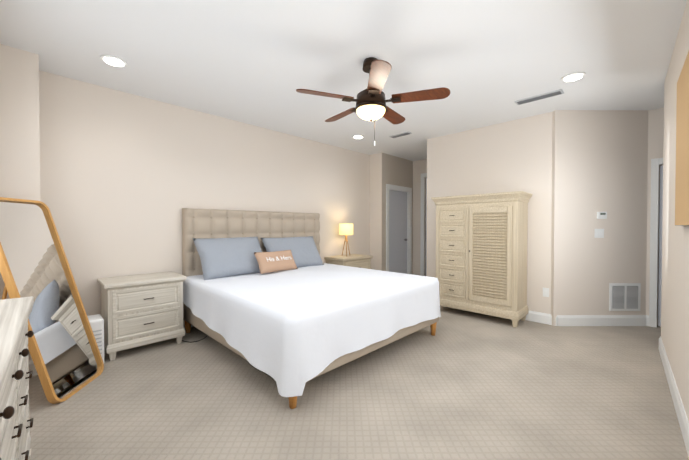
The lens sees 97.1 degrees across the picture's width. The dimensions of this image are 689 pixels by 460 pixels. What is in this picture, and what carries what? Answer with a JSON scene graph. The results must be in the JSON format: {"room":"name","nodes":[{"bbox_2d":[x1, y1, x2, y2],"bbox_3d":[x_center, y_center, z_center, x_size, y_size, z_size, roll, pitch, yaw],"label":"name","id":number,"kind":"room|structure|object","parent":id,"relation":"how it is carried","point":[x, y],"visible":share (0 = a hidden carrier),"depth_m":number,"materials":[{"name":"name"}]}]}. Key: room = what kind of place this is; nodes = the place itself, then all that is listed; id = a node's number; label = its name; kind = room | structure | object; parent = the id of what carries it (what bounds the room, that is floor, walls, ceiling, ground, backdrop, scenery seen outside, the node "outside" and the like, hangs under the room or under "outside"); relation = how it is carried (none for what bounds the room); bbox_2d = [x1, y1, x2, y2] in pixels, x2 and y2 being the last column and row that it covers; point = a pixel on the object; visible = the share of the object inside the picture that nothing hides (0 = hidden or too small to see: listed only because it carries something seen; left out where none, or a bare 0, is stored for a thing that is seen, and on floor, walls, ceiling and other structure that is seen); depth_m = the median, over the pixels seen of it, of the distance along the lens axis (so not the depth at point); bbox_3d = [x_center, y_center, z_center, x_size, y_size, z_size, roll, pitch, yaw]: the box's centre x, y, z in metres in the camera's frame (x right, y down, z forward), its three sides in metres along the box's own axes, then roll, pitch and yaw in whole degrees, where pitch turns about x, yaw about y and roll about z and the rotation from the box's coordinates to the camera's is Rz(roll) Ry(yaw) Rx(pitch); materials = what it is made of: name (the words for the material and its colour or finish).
{"room":"bedroom","nodes":[
{"label":"bedroom","id":0,"kind":"room"},
{"bbox_2d":[0,0,686,160],"bbox_3d":[0.991,-1.563,2.869,6.000,0.120,7.100,1,1,45],"label":"ceiling","id":1,"kind":"structure","parent":0,"point":[260,62],"depth_m":2.60,"materials":[{"name":"white paint"}]},
{"bbox_2d":[100,54,127,67],"bbox_3d":[-2.042,-1.493,2.694,0.196,0.017,0.196,1,1,45],"label":"recessed light","id":2,"kind":"object","parent":1,"relation":"in","point":[112,60],"visible":0.98,"depth_m":2.68,"materials":[{"name":"white"}]},
{"bbox_2d":[352,135,363,138],"bbox_3d":[0.225,-1.524,4.981,0.196,0.017,0.196,1,1,45],"label":"recessed light","id":3,"kind":"object","parent":1,"relation":"in","point":[357,136],"visible":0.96,"depth_m":4.95,"materials":[{"name":"white"}]},
{"bbox_2d":[296,57,449,145],"bbox_3d":[0.227,-1.127,2.750,1.261,0.750,1.272,1,1,45],"label":"ceiling fan","id":4,"kind":"object","parent":1,"relation":"hanging from","point":[370,101],"visible":1,"depth_m":2.60,"materials":[{"name":"brown wood"}]},
{"bbox_2d":[389,132,411,137],"bbox_3d":[0.897,-1.522,4.878,0.360,0.017,0.110,1,1,45],"label":"ceiling vent","id":5,"kind":"object","parent":1,"relation":"in","point":[400,134],"visible":0.98,"depth_m":4.86,"materials":[{"name":"grey metal"}]},
{"bbox_2d":[514,89,563,104],"bbox_3d":[2.204,-1.503,3.456,0.460,0.017,0.130,1,1,45],"label":"ceiling vent","id":6,"kind":"object","parent":1,"relation":"in","point":[540,96],"visible":1,"depth_m":3.43,"materials":[{"name":"grey metal"}]},
{"bbox_2d":[561,72,585,81],"bbox_3d":[2.242,-1.497,2.982,0.196,0.017,0.196,1,1,45],"label":"recessed light","id":7,"kind":"object","parent":1,"relation":"in","point":[573,76],"visible":0.98,"depth_m":2.97,"materials":[{"name":"white"}]},
{"bbox_2d":[0,0,688,420],"bbox_3d":[0.991,-0.133,2.889,5.840,2.740,7.000,1,1,45],"label":"wall","id":8,"kind":"structure","parent":0,"point":[114,180],"depth_m":3.86,"materials":[{"name":"beige paint"}]},
{"bbox_2d":[29,360,37,375],"bbox_3d":[-2.801,1.175,2.436,0.015,0.135,0.576,1,1,45],"label":"baseboard","id":9,"kind":"structure","parent":8,"relation":"attached to","point":[31,365],"depth_m":2.58,"materials":[{"name":"white wood"}]},
{"bbox_2d":[386,184,411,273],"bbox_3d":[1.129,0.123,6.571,0.158,2.130,0.940,1,1,45],"label":"door frame","id":10,"kind":"structure","parent":8,"relation":"attached to","point":[398,229],"depth_m":6.58,"materials":[{"name":"white wood"}]},
{"bbox_2d":[420,173,426,275],"bbox_3d":[2.020,-0.026,6.472,0.860,2.430,0.093,1,1,45],"label":"door frame","id":11,"kind":"structure","parent":8,"relation":"attached to","point":[423,175],"depth_m":6.70,"materials":[{"name":"white wood"}]},
{"bbox_2d":[543,288,548,296],"bbox_3d":[2.624,0.813,3.963,0.072,0.116,0.008,1,1,45],"label":"electrical outlet","id":12,"kind":"object","parent":8,"relation":"attached to","point":[545,292],"visible":1,"depth_m":3.96,"materials":[{"name":"white plastic"}]},
{"bbox_2d":[525,311,648,325],"bbox_3d":[2.631,1.148,4.526,2.685,0.135,0.822,1,1,45],"label":"baseboard","id":13,"kind":"structure","parent":8,"relation":"attached to","point":[597,320],"depth_m":3.88,"materials":[{"name":"white wood"}]},
{"bbox_2d":[594,229,603,237],"bbox_3d":[3.240,0.041,3.866,0.120,0.115,0.011,0,1,0],"label":"light switch","id":14,"kind":"object","parent":8,"relation":"attached to","point":[598,233],"visible":1,"depth_m":3.87,"materials":[{"name":"white plastic"}]},
{"bbox_2d":[597,212,606,218],"bbox_3d":[3.263,-0.186,3.855,0.116,0.090,0.027,0,1,0],"label":"thermostat","id":15,"kind":"object","parent":8,"relation":"attached to","point":[601,215],"visible":0.96,"depth_m":3.84,"materials":[{"name":"white plastic"}]},
{"bbox_2d":[609,283,640,310],"bbox_3d":[3.576,0.856,3.877,0.400,0.355,0.016,0,1,0],"label":"air vent","id":16,"kind":"object","parent":8,"relation":"in","point":[624,296],"visible":1,"depth_m":3.87,"materials":[{"name":"white metal"}]},
{"bbox_2d":[649,158,662,327],"bbox_3d":[4.222,0.168,3.532,0.950,2.120,0.117,1,1,45],"label":"door frame","id":17,"kind":"structure","parent":8,"relation":"attached to","point":[655,206],"depth_m":3.82,"materials":[{"name":"white wood"}]},
{"bbox_2d":[659,336,688,457],"bbox_3d":[1.543,1.191,1.280,0.202,0.135,5.109,1,1,45],"label":"baseboard","id":18,"kind":"structure","parent":8,"relation":"attached to","point":[679,408],"depth_m":2.10,"materials":[{"name":"white"}]},
{"bbox_2d":[675,51,688,225],"bbox_3d":[1.889,-0.500,1.652,0.074,0.953,1.021,1,1,45],"label":"picture","id":19,"kind":"object","parent":8,"relation":"attached to","point":[682,171],"visible":1,"depth_m":1.79,"materials":[{"name":"brown wood"}]},
{"bbox_2d":[28,306,688,459],"bbox_3d":[0.991,1.287,2.907,6.000,0.100,7.100,1,1,45],"label":"floor","id":20,"kind":"structure","parent":0,"point":[464,385],"depth_m":2.17,"materials":[{"name":"carpet"}]},
{"bbox_2d":[0,296,33,459],"bbox_3d":[-1.217,0.814,0.829,1.804,0.900,0.515,1,1,45],"label":"dresser","id":21,"kind":"object","parent":20,"relation":"on","point":[15,437],"visible":1,"depth_m":1.15,"materials":[{"name":"beige wood"}]},
{"bbox_2d":[0,197,103,403],"bbox_3d":[-2.347,0.509,2.366,0.571,1.497,0.546,0,1,-8],"label":"mirror","id":22,"kind":"object","parent":20,"relation":"on","point":[64,351],"visible":0.94,"depth_m":2.35,"materials":[{"name":"brown wood"}]},
{"bbox_2d":[87,314,103,361],"bbox_3d":[-2.336,1.023,2.797,0.244,0.430,0.175,1,1,45],"label":"air purifier","id":23,"kind":"object","parent":20,"relation":"on","point":[96,321],"visible":0.25,"depth_m":2.75,"materials":[{"name":"white plastic"}]},
{"bbox_2d":[97,271,186,360],"bbox_3d":[-2.139,0.867,3.231,0.501,0.730,0.706,1,1,45],"label":"nightstand","id":24,"kind":"object","parent":20,"relation":"on","point":[140,310],"visible":0.96,"depth_m":3.04,"materials":[{"name":"beige wood"}]},
{"bbox_2d":[182,208,440,408],"bbox_3d":[-0.426,0.482,3.614,2.422,1.490,2.256,1,1,45],"label":"bed","id":25,"kind":"object","parent":20,"relation":"on","point":[281,304],"visible":1,"depth_m":2.99,"materials":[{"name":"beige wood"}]},
{"bbox_2d":[324,254,372,268],"bbox_3d":[0.085,0.837,5.489,0.482,0.730,0.764,1,1,45],"label":"nightstand","id":26,"kind":"object","parent":20,"relation":"on","point":[358,260],"visible":0.15,"depth_m":5.33,"materials":[{"name":"beige wood"}]},
{"bbox_2d":[339,224,352,255],"bbox_3d":[0.031,0.179,5.505,0.250,0.587,0.250,1,1,45],"label":"lamp","id":27,"kind":"object","parent":26,"relation":"on","point":[345,229],"visible":1,"depth_m":5.41,"materials":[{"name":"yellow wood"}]},
{"bbox_2d":[431,191,531,327],"bbox_3d":[1.898,0.368,4.308,1.208,1.700,0.494,1,1,45],"label":"armoire","id":28,"kind":"object","parent":20,"relation":"on","point":[481,253],"visible":1,"depth_m":4.06,"materials":[{"name":"beige wood"}]}
]}

